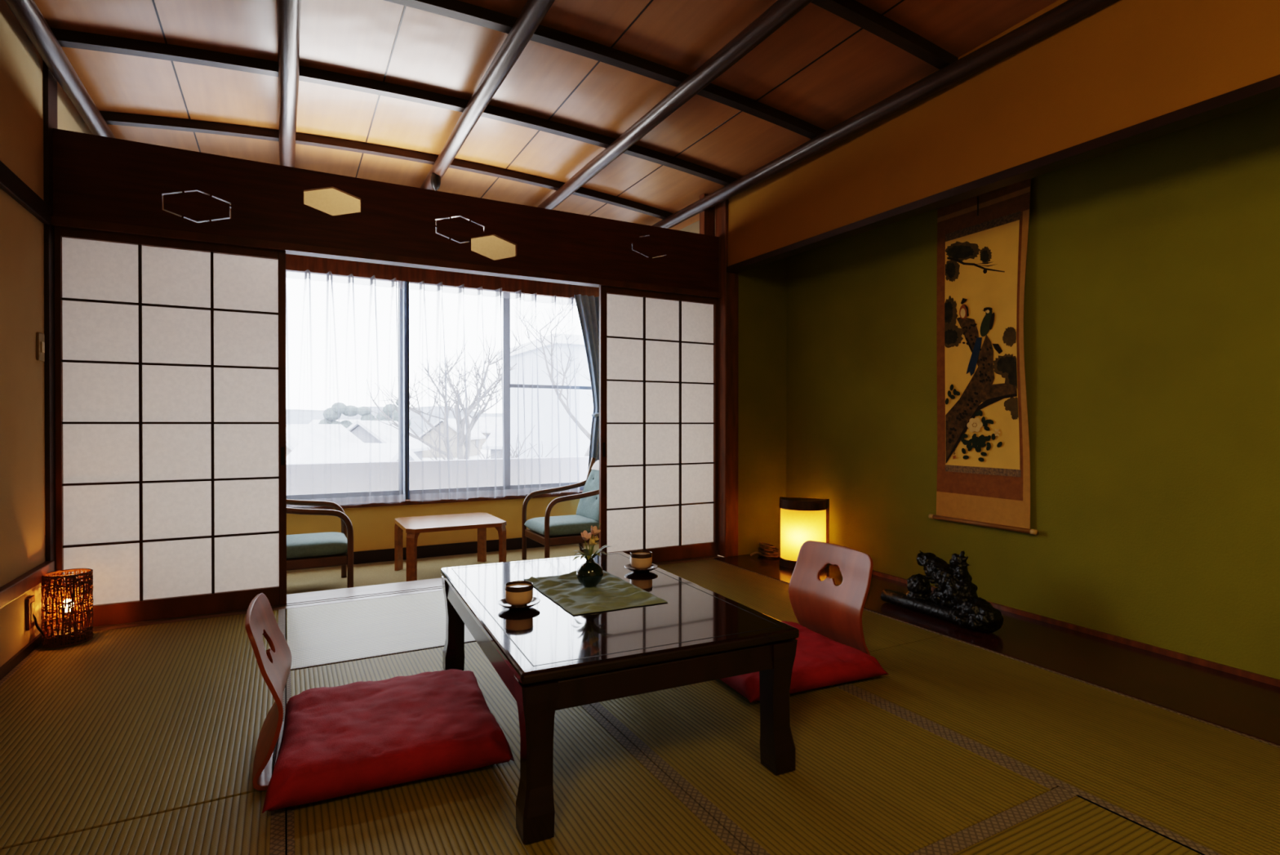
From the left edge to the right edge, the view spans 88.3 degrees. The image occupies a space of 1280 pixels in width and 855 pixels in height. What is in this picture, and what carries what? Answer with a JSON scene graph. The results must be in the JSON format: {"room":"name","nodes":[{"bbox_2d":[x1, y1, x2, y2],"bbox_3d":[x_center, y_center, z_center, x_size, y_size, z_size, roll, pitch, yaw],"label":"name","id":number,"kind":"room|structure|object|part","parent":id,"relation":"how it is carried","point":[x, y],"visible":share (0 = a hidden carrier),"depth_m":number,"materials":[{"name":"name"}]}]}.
{"room":"traditional dwelling","nodes":[
{"label":"traditional dwelling","id":0,"kind":"room"},
{"bbox_2d":[0,0,92,666],"bbox_3d":[-1.782,-0.327,1.282,0.120,3.050,7.150,0,0,-28],"label":"wall","id":1,"kind":"structure","parent":0,"point":[22,376],"depth_m":2.55,"materials":[{"name":"beige paint"}]},
{"bbox_2d":[0,632,41,679],"bbox_3d":[-1.278,0.885,0.492,0.012,0.035,5.270,0,0,-28],"label":"baseboard","id":2,"kind":"structure","parent":1,"relation":"attached to","point":[11,663],"depth_m":2.51,"materials":[{"name":"brown wood"}]},
{"bbox_2d":[0,160,50,224],"bbox_3d":[-1.273,-0.890,0.485,0.022,0.080,5.270,0,0,-28],"label":"trim","id":3,"kind":"structure","parent":1,"relation":"attached to","point":[10,183],"depth_m":2.53,"materials":[{"name":"brown wood"}]},
{"bbox_2d":[0,560,54,608],"bbox_3d":[-1.270,0.610,0.495,0.030,0.060,5.270,0,0,-28],"label":"trim","id":4,"kind":"structure","parent":1,"relation":"attached to","point":[13,589],"depth_m":2.50,"materials":[{"name":"brown wood"}]},
{"bbox_2d":[25,595,35,630],"bbox_3d":[-2.424,0.736,2.623,0.014,0.124,0.068,0,0,-28],"label":"wall outlet","id":5,"kind":"object","parent":1,"relation":"attached to","point":[29,602],"visible":1,"depth_m":2.60,"materials":[{"name":"brown plastic"}]},
{"bbox_2d":[30,600,34,623],"bbox_3d":[-2.420,0.736,2.625,0.004,0.080,0.036,0,0,-28],"label":"socket","id":6,"kind":"object","parent":5,"relation":"attached to","point":[32,602],"depth_m":2.62,"materials":[{"name":"plastic"}]},
{"bbox_2d":[35,332,44,361],"bbox_3d":[-2.493,-0.334,2.744,0.013,0.116,0.074,0,0,-28],"label":"light switch","id":7,"kind":"object","parent":1,"relation":"attached to","point":[40,337],"visible":1,"depth_m":2.73,"materials":[{"name":"beige plastic"}]},
{"bbox_2d":[43,61,57,625],"bbox_3d":[-2.569,-0.358,2.857,0.046,2.495,0.130,0,0,-28],"label":"post","id":8,"kind":"object","parent":1,"relation":"attached to","point":[50,82],"visible":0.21,"depth_m":2.81,"materials":[{"name":"brown wood"}]},
{"bbox_2d":[284,620,287,854],"bbox_3d":[0.216,1.076,1.292,3.600,0.245,5.260,0,0,-28],"label":"floor","id":9,"kind":"structure","parent":0,"point":[285,620],"depth_m":1.59,"materials":[{"name":"brown wicker"}]},
{"bbox_2d":[0,608,285,849],"bbox_3d":[-1.706,0.920,2.235,0.886,0.057,1.782,0,0,-28],"label":"mat","id":10,"kind":"object","parent":9,"relation":"on","point":[122,724],"visible":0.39,"depth_m":1.97,"materials":[{"name":"wicker"}]},
{"bbox_2d":[32,568,93,647],"bbox_3d":[-2.389,0.746,2.737,0.184,0.290,0.164,0,0,-32],"label":"floor lamp","id":11,"kind":"object","parent":10,"relation":"on","point":[71,632],"visible":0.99,"depth_m":2.69,"materials":[{"name":"wicker"}]},
{"bbox_3d":[-2.423,0.806,2.659,0.021,0.134,0.076,0,0,10],"label":"power cord","id":12,"kind":"part","parent":11,"relation":"part of","materials":[{"name":"black plastic"}]},
{"bbox_2d":[244,592,291,790],"bbox_3d":[-0.851,0.686,1.871,0.447,0.414,0.423,0,0,-25],"label":"chair","id":13,"kind":"object","parent":10,"relation":"on","point":[274,664],"visible":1,"depth_m":1.73,"materials":[{"name":"brown wood"}]},
{"bbox_2d":[0,789,285,854],"bbox_3d":[-0.851,0.928,0.648,0.885,0.057,1.817,0,0,-28],"label":"mat","id":14,"kind":"object","parent":9,"relation":"on","point":[237,824],"visible":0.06,"depth_m":1.45,"materials":[{"name":"wicker"}]},
{"bbox_2d":[285,590,476,670],"bbox_3d":[-0.770,0.915,3.228,1.698,0.057,0.922,0,0,-28],"label":"mat","id":15,"kind":"object","parent":9,"relation":"on","point":[317,635],"visible":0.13,"depth_m":2.92,"materials":[{"name":"fabric"}]},
{"bbox_2d":[92,555,721,631],"bbox_3d":[-1.050,1.010,3.776,3.525,0.250,0.305,0,0,-28],"label":"threshold","id":16,"kind":"object","parent":9,"relation":"attached to","point":[389,589],"visible":0.11,"depth_m":3.49,"materials":[{"name":"brown wood"}]},
{"bbox_2d":[53,225,286,626],"bbox_3d":[-2.168,-0.002,3.099,0.889,1.779,0.032,0,0,-28],"label":"door","id":17,"kind":"structure","parent":16,"relation":"on","point":[171,402],"depth_m":3.09,"materials":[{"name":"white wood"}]},
{"bbox_3d":[-2.173,-0.865,3.092,0.834,0.053,0.030,0,0,-28],"label":"rail","id":18,"kind":"part","parent":17,"relation":"part of","materials":[{"name":"brown wood"}]},
{"bbox_3d":[-2.173,0.842,3.101,0.834,0.092,0.030,0,0,-28],"label":"rail","id":19,"kind":"part","parent":17,"relation":"part of","materials":[{"name":"brown wood"}]},
{"bbox_3d":[-1.783,0.143,3.291,0.018,0.090,0.004,0,0,-28],"label":"finger pull","id":20,"kind":"part","parent":17,"relation":"part of","materials":[{"name":"black plastic"}]},
{"bbox_2d":[599,285,718,562],"bbox_3d":[0.147,-0.008,4.345,0.902,1.779,0.032,0,0,-28],"label":"door","id":21,"kind":"structure","parent":16,"relation":"on","point":[659,351],"depth_m":4.34,"materials":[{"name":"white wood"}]},
{"bbox_3d":[-0.225,0.138,4.129,0.018,0.090,0.004,0,0,-28],"label":"finger pull","id":22,"kind":"part","parent":21,"relation":"part of","materials":[{"name":"black plastic"}]},
{"bbox_3d":[0.148,-0.871,4.342,0.822,0.053,0.030,0,0,-28],"label":"rail","id":23,"kind":"part","parent":21,"relation":"part of","materials":[{"name":"brown wood"}]},
{"bbox_3d":[0.148,0.835,4.351,0.822,0.092,0.030,0,0,-28],"label":"rail","id":24,"kind":"part","parent":21,"relation":"part of","materials":[{"name":"brown wood"}]},
{"bbox_2d":[286,641,753,854],"bbox_3d":[-0.494,0.922,1.834,0.862,0.057,1.787,0,0,-28],"label":"mat","id":25,"kind":"object","parent":9,"relation":"on","point":[610,797],"visible":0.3,"depth_m":1.56,"materials":[{"name":"wicker"}]},
{"bbox_2d":[262,668,514,813],"bbox_3d":[-0.712,0.840,1.879,0.575,0.090,0.600,0,0,-24],"label":"floor cushion","id":26,"kind":"object","parent":25,"relation":"on","point":[360,735],"visible":1,"depth_m":1.72,"materials":[{"name":"fabric"}]},
{"bbox_2d":[440,551,799,844],"bbox_3d":[-0.162,0.706,2.085,0.740,0.370,1.156,0,0,-25],"label":"table","id":27,"kind":"object","parent":25,"relation":"on","point":[550,658],"visible":0.94,"depth_m":1.68,"materials":[{"name":"paint"}]},
{"bbox_3d":[-0.685,0.721,2.430,0.080,0.338,0.080,0,0,-25],"label":"leg","id":28,"kind":"part","parent":27,"relation":"part of","materials":[{"name":"paint"}]},
{"bbox_2d":[497,596,540,609],"bbox_3d":[-0.351,0.514,1.914,0.121,0.021,0.121,0,0,-28],"label":"saucer","id":29,"kind":"object","parent":27,"relation":"on","point":[503,602],"visible":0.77,"depth_m":1.90,"materials":[{"name":"ceramic"}]},
{"bbox_2d":[504,580,533,606],"bbox_3d":[-0.351,0.484,1.914,0.082,0.060,0.082,0,0,-28],"label":"teacup","id":30,"kind":"object","parent":29,"relation":"on","point":[517,593],"visible":1,"depth_m":1.88,"materials":[{"name":"beige ceramic"}]},
{"bbox_3d":[-0.231,0.726,1.462,0.080,0.338,0.080,0,0,-25],"label":"leg","id":31,"kind":"part","parent":27,"relation":"part of","materials":[{"name":"paint"}]},
{"bbox_2d":[523,569,667,614],"bbox_3d":[-0.158,0.511,2.110,0.304,0.018,0.479,0,0,-27],"label":"table runner","id":32,"kind":"object","parent":27,"relation":"on","point":[612,592],"visible":0.83,"depth_m":2.04,"materials":[{"name":"green fabric"}]},
{"bbox_2d":[572,522,611,586],"bbox_3d":[-0.166,0.406,2.115,0.139,0.200,0.124,0,0,-28],"label":"bud vase","id":33,"kind":"object","parent":32,"relation":"on","point":[589,573],"visible":1,"depth_m":2.09,"materials":[{"name":"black ceramic"}]},
{"bbox_2d":[624,563,657,573],"bbox_3d":[0.004,0.512,2.387,0.121,0.021,0.121,0,0,-28],"label":"saucer","id":34,"kind":"object","parent":27,"relation":"on","point":[628,566],"visible":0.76,"depth_m":2.36,"materials":[{"name":"paint"}]},
{"bbox_2d":[630,550,652,569],"bbox_3d":[0.004,0.482,2.386,0.082,0.060,0.082,0,0,-28],"label":"teacup","id":35,"kind":"object","parent":34,"relation":"on","point":[639,559],"visible":0.96,"depth_m":2.36,"materials":[{"name":"beige ceramic"}]},
{"bbox_3d":[-0.162,0.554,2.084,0.696,0.015,1.112,0,0,-25],"label":"under frame","id":36,"kind":"part","parent":27,"relation":"part of","materials":[{"name":"paint"}]},
{"bbox_3d":[0.361,0.724,1.739,0.080,0.338,0.080,0,0,-25],"label":"leg","id":37,"kind":"part","parent":27,"relation":"part of","materials":[{"name":"paint"}]},
{"bbox_2d":[657,558,942,651],"bbox_3d":[0.552,0.913,3.446,0.832,0.057,1.792,0,0,-28],"label":"mat","id":38,"kind":"object","parent":9,"relation":"on","point":[769,596],"visible":0.18,"depth_m":3.46,"materials":[{"name":"wicker"}]},
{"bbox_2d":[788,540,873,654],"bbox_3d":[0.605,0.683,2.569,0.447,0.414,0.423,0,0,-25],"label":"chair","id":39,"kind":"object","parent":38,"relation":"on","point":[833,611],"visible":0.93,"depth_m":2.62,"materials":[{"name":"brown wood"}]},
{"bbox_2d":[590,678,1057,854],"bbox_3d":[0.255,0.920,2.237,0.832,0.057,1.787,0,0,-28],"label":"mat","id":40,"kind":"object","parent":9,"relation":"on","point":[869,776],"visible":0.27,"depth_m":1.71,"materials":[{"name":"wicker"}]},
{"bbox_2d":[719,620,888,702],"bbox_3d":[0.498,0.843,2.459,0.580,0.077,0.560,0,0,-24],"label":"floor cushion","id":41,"kind":"object","parent":40,"relation":"on","point":[820,660],"visible":0.47,"depth_m":2.28,"materials":[{"name":"fabric"}]},
{"bbox_2d":[907,786,1201,854],"bbox_3d":[0.514,0.927,0.844,1.697,0.057,0.907,0,0,-28],"label":"mat","id":42,"kind":"object","parent":9,"relation":"on","point":[1057,820],"visible":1,"depth_m":1.45,"materials":[{"name":"wicker"}]},
{"bbox_2d":[840,634,1279,854],"bbox_3d":[1.389,0.922,1.843,0.786,0.057,1.817,0,0,-28],"label":"mat","id":43,"kind":"object","parent":9,"relation":"on","point":[1206,788],"visible":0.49,"depth_m":1.88,"materials":[{"name":"wicker"}]},
{"bbox_2d":[162,195,464,243],"bbox_3d":[-1.779,-1.578,5.405,4.000,0.590,0.120,0,0,-28],"label":"wall","id":44,"kind":"structure","parent":0,"point":[162,195],"depth_m":4.62,"materials":[{"name":"beige paint"}]},
{"bbox_2d":[285,269,405,507],"bbox_3d":[-2.551,-0.275,4.705,1.691,1.733,0.151,0,0,-28],"label":"sheer curtain","id":45,"kind":"object","parent":44,"relation":"hanging from","point":[295,274],"visible":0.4,"depth_m":4.94,"materials":[{"name":"fabric"}]},
{"bbox_2d":[403,281,409,499],"bbox_3d":[-1.848,-0.292,5.216,0.043,1.720,0.060,0,0,-28],"label":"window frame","id":46,"kind":"structure","parent":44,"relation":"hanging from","point":[406,291],"depth_m":5.21,"materials":[{"name":"grey metal"}]},
{"bbox_2d":[285,253,599,298],"bbox_3d":[-1.774,-1.225,5.313,3.720,0.135,0.050,0,0,-28],"label":"trim","id":47,"kind":"structure","parent":44,"relation":"attached to","point":[293,262],"depth_m":5.33,"materials":[{"name":"brown wood"}]},
{"bbox_2d":[409,280,525,501],"bbox_3d":[-1.366,-0.279,5.347,0.935,1.733,0.132,0,0,-28],"label":"sheer curtain","id":48,"kind":"object","parent":44,"relation":"hanging from","point":[458,290],"visible":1,"depth_m":5.36,"materials":[{"name":"fabric"}]},
{"bbox_2d":[524,293,579,493],"bbox_3d":[-0.749,-0.281,5.756,0.520,1.733,0.111,0,0,-28],"label":"sheer curtain","id":49,"kind":"object","parent":44,"relation":"hanging from","point":[530,298],"visible":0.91,"depth_m":5.79,"materials":[{"name":"fabric"}]},
{"bbox_2d":[573,293,599,471],"bbox_3d":[-0.373,-0.166,5.829,0.450,1.980,0.116,0,0,-28],"label":"drape","id":50,"kind":"object","parent":44,"relation":"hanging from","point":[588,307],"visible":0.23,"depth_m":5.80,"materials":[{"name":"grey fabric"}]},
{"bbox_2d":[53,128,719,292],"bbox_3d":[-1.011,-1.109,3.727,3.560,0.388,0.068,0,0,-28],"label":"wall header","id":51,"kind":"structure","parent":0,"point":[97,178],"depth_m":3.44,"materials":[{"name":"brown wood"}]},
{"bbox_2d":[50,215,721,298],"bbox_3d":[-1.026,-0.897,3.719,3.525,0.035,0.130,0,0,-28],"label":"rail","id":52,"kind":"object","parent":51,"relation":"attached to","point":[290,248],"visible":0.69,"depth_m":3.46,"materials":[{"name":"brown wood"}]},
{"bbox_2d":[286,496,579,551],"bbox_3d":[-1.779,0.857,5.418,4.000,0.500,0.120,0,0,-28],"label":"wall","id":53,"kind":"structure","parent":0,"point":[373,527],"depth_m":5.36,"materials":[{"name":"paint"}]},
{"bbox_2d":[291,489,582,509],"bbox_3d":[-1.800,0.597,5.371,3.720,0.036,0.180,0,0,-28],"label":"sill","id":54,"kind":"structure","parent":53,"relation":"attached to","point":[408,501],"depth_m":5.36,"materials":[{"name":"brown wood"}]},
{"bbox_2d":[286,288,591,499],"bbox_3d":[-1.814,-0.357,5.393,3.720,1.872,0.080,0,0,-28],"label":"window","id":55,"kind":"structure","parent":53,"relation":"in","point":[507,385],"depth_m":5.64,"materials":[{"name":"metal"}]},
{"bbox_3d":[-2.313,-0.352,5.144,0.925,1.800,0.025,0,0,-28],"label":"sash","id":56,"kind":"part","parent":55,"relation":"part of","materials":[{"name":"metal"}]},
{"bbox_3d":[-1.538,-0.354,5.528,0.905,1.800,0.025,0,0,-28],"label":"sash","id":57,"kind":"part","parent":55,"relation":"part of","materials":[{"name":"metal"}]},
{"bbox_3d":[-1.814,-0.357,5.393,3.720,1.872,0.080,0,0,-28],"label":"frame","id":58,"kind":"part","parent":55,"relation":"part of","materials":[{"name":"metal"}]},
{"bbox_3d":[-0.784,-0.356,5.968,0.920,1.800,0.025,0,0,-28],"label":"sash","id":59,"kind":"part","parent":55,"relation":"part of","materials":[{"name":"metal"}]},
{"bbox_2d":[286,537,595,570],"bbox_3d":[-1.783,1.010,5.341,3.720,0.095,0.014,0,0,-28],"label":"baseboard","id":60,"kind":"structure","parent":53,"relation":"attached to","point":[453,548],"depth_m":5.42,"materials":[{"name":"brown wood"}]},
{"bbox_2d":[286,541,599,594],"bbox_3d":[-1.420,1.086,4.647,3.900,0.050,1.580,0,0,-28],"label":"floor","id":61,"kind":"structure","parent":0,"point":[325,578],"depth_m":4.92,"materials":[{"name":"beige carpet"}]},
{"bbox_2d":[286,498,353,587],"bbox_3d":[-2.245,0.662,4.289,0.659,0.808,0.559,0,0,-28],"label":"armchair","id":62,"kind":"object","parent":61,"relation":"on","point":[318,549],"visible":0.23,"depth_m":4.18,"materials":[{"name":"teal fabric"}]},
{"bbox_3d":[-2.199,0.847,4.315,0.524,0.060,0.492,0,0,-28],"label":"seat frame","id":63,"kind":"part","parent":62,"relation":"part of","materials":[{"name":"brown wood"}]},
{"bbox_2d":[286,531,346,558],"bbox_3d":[-2.191,0.769,4.319,0.524,0.103,0.488,0,0,-28],"label":"seat cushion","id":64,"kind":"object","parent":62,"relation":"on","point":[331,544],"depth_m":4.18,"materials":[{"name":"teal fabric"}]},
{"bbox_2d":[394,511,506,581],"bbox_3d":[-1.389,0.867,4.810,0.690,0.385,0.631,0,0,-28],"label":"coffee table","id":65,"kind":"object","parent":61,"relation":"on","point":[414,526],"visible":0.97,"depth_m":4.70,"materials":[{"name":"orange wood"}]},
{"bbox_3d":[-1.756,0.881,4.901,0.110,0.357,0.066,0,0,14],"label":"leg","id":66,"kind":"part","parent":65,"relation":"part of","materials":[{"name":"orange wood"}]},
{"bbox_3d":[-1.516,0.883,4.454,0.066,0.357,0.110,0,0,20],"label":"leg","id":67,"kind":"part","parent":65,"relation":"part of","materials":[{"name":"orange wood"}]},
{"bbox_3d":[-1.263,0.879,5.167,0.066,0.357,0.110,0,0,20],"label":"leg","id":68,"kind":"part","parent":65,"relation":"part of","materials":[{"name":"orange wood"}]},
{"bbox_3d":[-1.022,0.882,4.719,0.110,0.357,0.066,0,0,14],"label":"leg","id":69,"kind":"part","parent":65,"relation":"part of","materials":[{"name":"orange wood"}]},
{"bbox_2d":[521,457,599,559],"bbox_3d":[-0.532,0.657,5.212,0.659,0.808,0.559,0,0,-28],"label":"armchair","id":70,"kind":"object","parent":61,"relation":"on","point":[548,531],"visible":0.65,"depth_m":5.10,"materials":[{"name":"teal fabric"}]},
{"bbox_3d":[-0.666,0.729,5.429,0.630,0.656,0.047,0,0,-26],"label":"frame","id":71,"kind":"part","parent":70,"relation":"part of","materials":[{"name":"brown wood"}]},
{"bbox_2d":[524,514,599,535],"bbox_3d":[-0.587,0.764,5.183,0.524,0.103,0.488,0,0,-28],"label":"seat cushion","id":72,"kind":"object","parent":70,"relation":"on","point":[575,524],"depth_m":5.03,"materials":[{"name":"teal fabric"}]},
{"bbox_3d":[-0.579,0.843,5.188,0.524,0.060,0.492,0,0,-28],"label":"seat frame","id":73,"kind":"part","parent":70,"relation":"part of","materials":[{"name":"brown wood"}]},
{"bbox_3d":[-0.424,0.731,4.980,0.630,0.656,0.047,0,0,-31],"label":"frame","id":74,"kind":"part","parent":70,"relation":"part of","materials":[{"name":"brown wood"}]},
{"bbox_3d":[-0.449,0.655,5.530,0.165,0.808,0.038,0,0,-25],"label":"leg","id":75,"kind":"part","parent":70,"relation":"part of","materials":[{"name":"brown wood"}]},
{"bbox_2d":[576,469,599,521],"bbox_3d":[-0.339,0.505,5.315,0.220,0.455,0.470,0,0,-28],"label":"cushion","id":76,"kind":"object","parent":70,"relation":"on","point":[588,507],"depth_m":5.31,"materials":[{"name":"teal fabric"}]},
{"bbox_2d":[4,0,1119,237],"bbox_3d":[-0.188,-1.651,2.218,3.820,0.352,7.300,0,0,-28],"label":"ceiling","id":77,"kind":"structure","parent":0,"point":[632,111],"depth_m":3.12,"materials":[{"name":"brown wood"}]},
{"bbox_2d":[430,173,440,191],"bbox_3d":[-1.295,-1.546,4.179,0.064,0.110,0.064,0,0,-28],"label":"ceiling hook","id":78,"kind":"object","parent":77,"relation":"attached to","point":[435,179],"visible":0.8,"depth_m":4.16,"materials":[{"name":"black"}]},
{"bbox_2d":[699,193,715,235],"bbox_3d":[0.469,-1.460,4.595,0.090,0.305,0.060,0,0,-28],"label":"post","id":79,"kind":"object","parent":77,"relation":"attached to","point":[707,217],"visible":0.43,"depth_m":4.57,"materials":[{"name":"brown wood"}]},
{"bbox_2d":[653,220,722,556],"bbox_3d":[0.325,-0.384,5.449,0.100,2.980,1.810,0,0,-28],"label":"wall","id":80,"kind":"structure","parent":0,"point":[695,227],"depth_m":5.16,"materials":[{"name":"beige paint"}]},
{"bbox_2d":[737,257,786,555],"bbox_3d":[0.887,-0.390,4.678,0.600,2.660,0.080,0,0,-28],"label":"wall","id":81,"kind":"structure","parent":0,"point":[762,290],"depth_m":4.61,"materials":[{"name":"green paint"}]},
{"bbox_2d":[715,199,737,556],"bbox_3d":[0.597,-0.360,4.542,0.110,2.483,0.125,0,0,-28],"label":"post","id":82,"kind":"object","parent":81,"relation":"attached to","point":[727,518],"visible":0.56,"depth_m":4.49,"materials":[{"name":"brown wood"}]},
{"bbox_2d":[714,553,1279,745],"bbox_3d":[1.959,0.921,2.229,0.625,0.064,5.278,0,0,-27],"label":"platform","id":83,"kind":"structure","parent":0,"point":[1248,706],"depth_m":2.47,"materials":[{"name":"brown wood"}]},
{"bbox_2d":[750,542,779,557],"bbox_3d":[0.862,0.830,4.495,0.194,0.084,0.156,0,0,24],"label":"coil","id":84,"kind":"object","parent":83,"relation":"on","point":[772,553],"visible":0.99,"depth_m":4.45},
{"bbox_3d":[0.787,0.856,4.473,0.085,0.031,0.015,0,0,-10],"label":"cord","id":85,"kind":"part","parent":84,"relation":"part of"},
{"bbox_2d":[779,496,829,568],"bbox_3d":[1.024,0.667,4.176,0.310,0.425,0.188,0,0,25],"label":"table lamp","id":86,"kind":"object","parent":83,"relation":"on","point":[802,520],"visible":0.87,"depth_m":4.11,"materials":[{"name":"yellow paper"}]},
{"bbox_3d":[1.022,0.673,4.171,0.278,0.321,0.164,0,0,25],"label":"lamp shade","id":87,"kind":"part","parent":86,"relation":"part of","materials":[{"name":"paper"}]},
{"bbox_2d":[880,550,1003,633],"bbox_3d":[1.399,0.724,3.087,0.168,0.331,0.620,0,0,-22],"label":"carved ornament","id":88,"kind":"object","parent":83,"relation":"on","point":[956,600],"visible":1,"depth_m":3.01,"materials":[{"name":"black stone"}]},
{"bbox_2d":[728,0,1279,266],"bbox_3d":[1.772,-1.349,2.140,0.060,0.755,5.306,0,0,-26],"label":"wall","id":89,"kind":"structure","parent":0,"point":[1126,64],"depth_m":2.58,"materials":[{"name":"beige paint"}]},
{"bbox_2d":[726,74,1279,273],"bbox_3d":[1.783,-1.005,2.124,0.087,0.138,5.267,0,0,-26],"label":"trim","id":90,"kind":"structure","parent":89,"relation":"attached to","point":[1267,90],"depth_m":2.49,"materials":[{"name":"brown wood"}]},
{"bbox_2d":[786,97,1279,679],"bbox_3d":[2.198,-0.378,2.385,0.100,2.660,5.334,0,0,-25],"label":"wall","id":91,"kind":"structure","parent":0,"point":[1152,303],"depth_m":2.76,"materials":[{"name":"green paint"}]},
{"bbox_2d":[928,178,1038,534],"bbox_3d":[1.694,-0.386,3.287,0.030,1.756,0.594,0,0,-25],"label":"scroll","id":92,"kind":"object","parent":91,"relation":"hanging from","point":[984,454],"visible":0.99,"depth_m":3.27,"materials":[{"name":"beige fabric"}]},
{"bbox_3d":[1.687,-1.105,3.291,0.006,0.095,0.007,0,0,-25],"label":"hanging cord","id":93,"kind":"part","parent":92,"relation":"part of","materials":[{"name":"brown"}]},
{"bbox_3d":[1.693,0.480,3.291,0.022,0.022,0.548,0,0,-25],"label":"roller rod","id":94,"kind":"part","parent":92,"relation":"part of","materials":[{"name":"brown wood"}]},
{"bbox_2d":[944,219,1019,469],"bbox_3d":[1.699,-0.390,3.290,0.013,1.175,0.418,0,0,-24],"label":"painting","id":95,"kind":"object","parent":92,"relation":"on","point":[982,264],"depth_m":3.28,"materials":[{"name":"paint"}]},
{"bbox_3d":[1.699,0.408,3.294,0.005,0.130,0.524,0,0,-25],"label":"panel","id":96,"kind":"part","parent":92,"relation":"part of","materials":[{"name":"beige paper"}]},
{"bbox_3d":[1.814,0.481,3.034,0.024,0.025,0.025,0,0,-25],"label":"roller knob","id":97,"kind":"part","parent":92,"relation":"part of","materials":[{"name":"beige wood"}]},
{"bbox_2d":[871,569,1279,686],"bbox_3d":[2.161,0.878,2.338,0.012,0.022,5.269,0,0,-25],"label":"baseboard","id":98,"kind":"structure","parent":91,"relation":"attached to","point":[1224,668],"depth_m":2.67,"materials":[{"name":"brown wood"}]},
{"label":"outside","id":99,"kind":"structure","parent":0,"visible":0},
{"bbox_2d":[286,456,588,494],"bbox_3d":[-2.333,0.791,5.920,7.500,0.965,0.130,0,0,-28],"label":"parapet","id":100,"kind":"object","parent":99,"point":[340,477],"depth_m":6.04,"materials":[{"name":"white concrete"}]},
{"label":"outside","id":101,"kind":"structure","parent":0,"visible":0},
{"bbox_2d":[422,448,490,460],"bbox_3d":[-120.039,3.038,222.956,500.000,0.200,493.600,0,0,-28],"label":"snow","id":102,"kind":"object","parent":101,"point":[483,451],"depth_m":82.40,"materials":[{"name":"white snow"}]},
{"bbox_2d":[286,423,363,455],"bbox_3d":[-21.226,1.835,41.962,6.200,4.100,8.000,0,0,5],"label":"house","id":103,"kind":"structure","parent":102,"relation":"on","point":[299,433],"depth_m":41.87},
{"bbox_2d":[309,419,360,423],"bbox_3d":[-46.054,1.169,102.414,13.000,4.800,6.200,0,0,23],"label":"house","id":104,"kind":"structure","parent":102,"relation":"on","point":[313,421],"depth_m":103.57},
{"bbox_2d":[318,402,358,428],"bbox_3d":[-31.858,0.560,68.987,4.850,6.367,4.711,0,0,18],"label":"tree","id":105,"kind":"object","parent":102,"relation":"on","point":[348,411],"visible":0.43,"depth_m":68.03,"materials":[{"name":"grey plant"}]},
{"bbox_2d":[286,441,420,463],"bbox_3d":[-10.863,2.275,24.828,5.000,3.400,6.200,0,0,20],"label":"house","id":106,"kind":"structure","parent":102,"relation":"on","point":[304,452],"depth_m":24.39,"materials":[{"name":"white"}]},
{"bbox_2d":[356,400,410,422],"bbox_3d":[-26.598,0.307,69.238,3.679,6.871,5.280,0,0,44],"label":"tree","id":107,"kind":"object","parent":102,"relation":"on","point":[364,412],"visible":0.2,"depth_m":68.50,"materials":[{"name":"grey plant"}]},
{"bbox_2d":[346,420,430,460],"bbox_3d":[-22.282,1.611,56.156,6.200,4.400,9.000,0,0,-2],"label":"house","id":108,"kind":"structure","parent":102,"relation":"on","point":[360,428],"depth_m":53.40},
{"bbox_2d":[376,411,411,426],"bbox_3d":[-34.807,0.694,93.140,5.270,5.846,4.620,0,0,-28],"label":"tree","id":109,"kind":"object","parent":102,"relation":"on","point":[381,417],"visible":0.05,"depth_m":92.85,"materials":[{"name":"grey plant"}]},
{"bbox_2d":[418,417,485,457],"bbox_3d":[-24.043,1.261,84.736,6.200,4.800,10.000,0,0,0],"label":"house","id":110,"kind":"structure","parent":102,"relation":"on","point":[452,427],"depth_m":80.24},
{"bbox_2d":[364,325,558,460],"bbox_3d":[-3.397,1.056,12.180,2.782,5.994,5.072,0,0,-31],"label":"bare tree","id":111,"kind":"object","parent":102,"relation":"on","point":[472,406],"visible":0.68,"depth_m":12.64,"materials":[{"name":"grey plant"}]},
{"bbox_2d":[461,416,502,448],"bbox_3d":[-25.735,0.873,111.081,13.000,5.300,6.200,0,0,33],"label":"house","id":112,"kind":"structure","parent":102,"relation":"on","point":[491,421],"depth_m":108.58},
{"bbox_2d":[482,419,502,458],"bbox_3d":[-9.007,1.536,61.032,9.000,4.500,6.200,0,0,19],"label":"house","id":113,"kind":"structure","parent":102,"relation":"on","point":[491,441],"depth_m":59.89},
{"bbox_2d":[497,333,593,457],"bbox_3d":[-0.409,-0.078,34.931,12.000,8.000,8.500,0,0,-28],"label":"building","id":114,"kind":"structure","parent":102,"relation":"on","point":[584,404],"depth_m":29.49,"materials":[{"name":"white"}]},
{"bbox_2d":[511,302,592,456],"bbox_3d":[-0.957,-0.181,19.343,5.788,8.382,4.360,0,0,11],"label":"bare tree","id":115,"kind":"object","parent":102,"relation":"on","point":[582,428],"visible":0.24,"depth_m":19.13,"materials":[{"name":"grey plant"}]},
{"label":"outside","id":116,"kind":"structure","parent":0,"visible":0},
{"bbox_2d":[286,405,502,435],"bbox_3d":[-128.004,-4.212,237.710,520.000,14.145,120.000,0,0,-28],"label":"hills","id":117,"kind":"structure","parent":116,"point":[296,415],"depth_m":244.53,"materials":[{"name":"white snow"}]}
]}

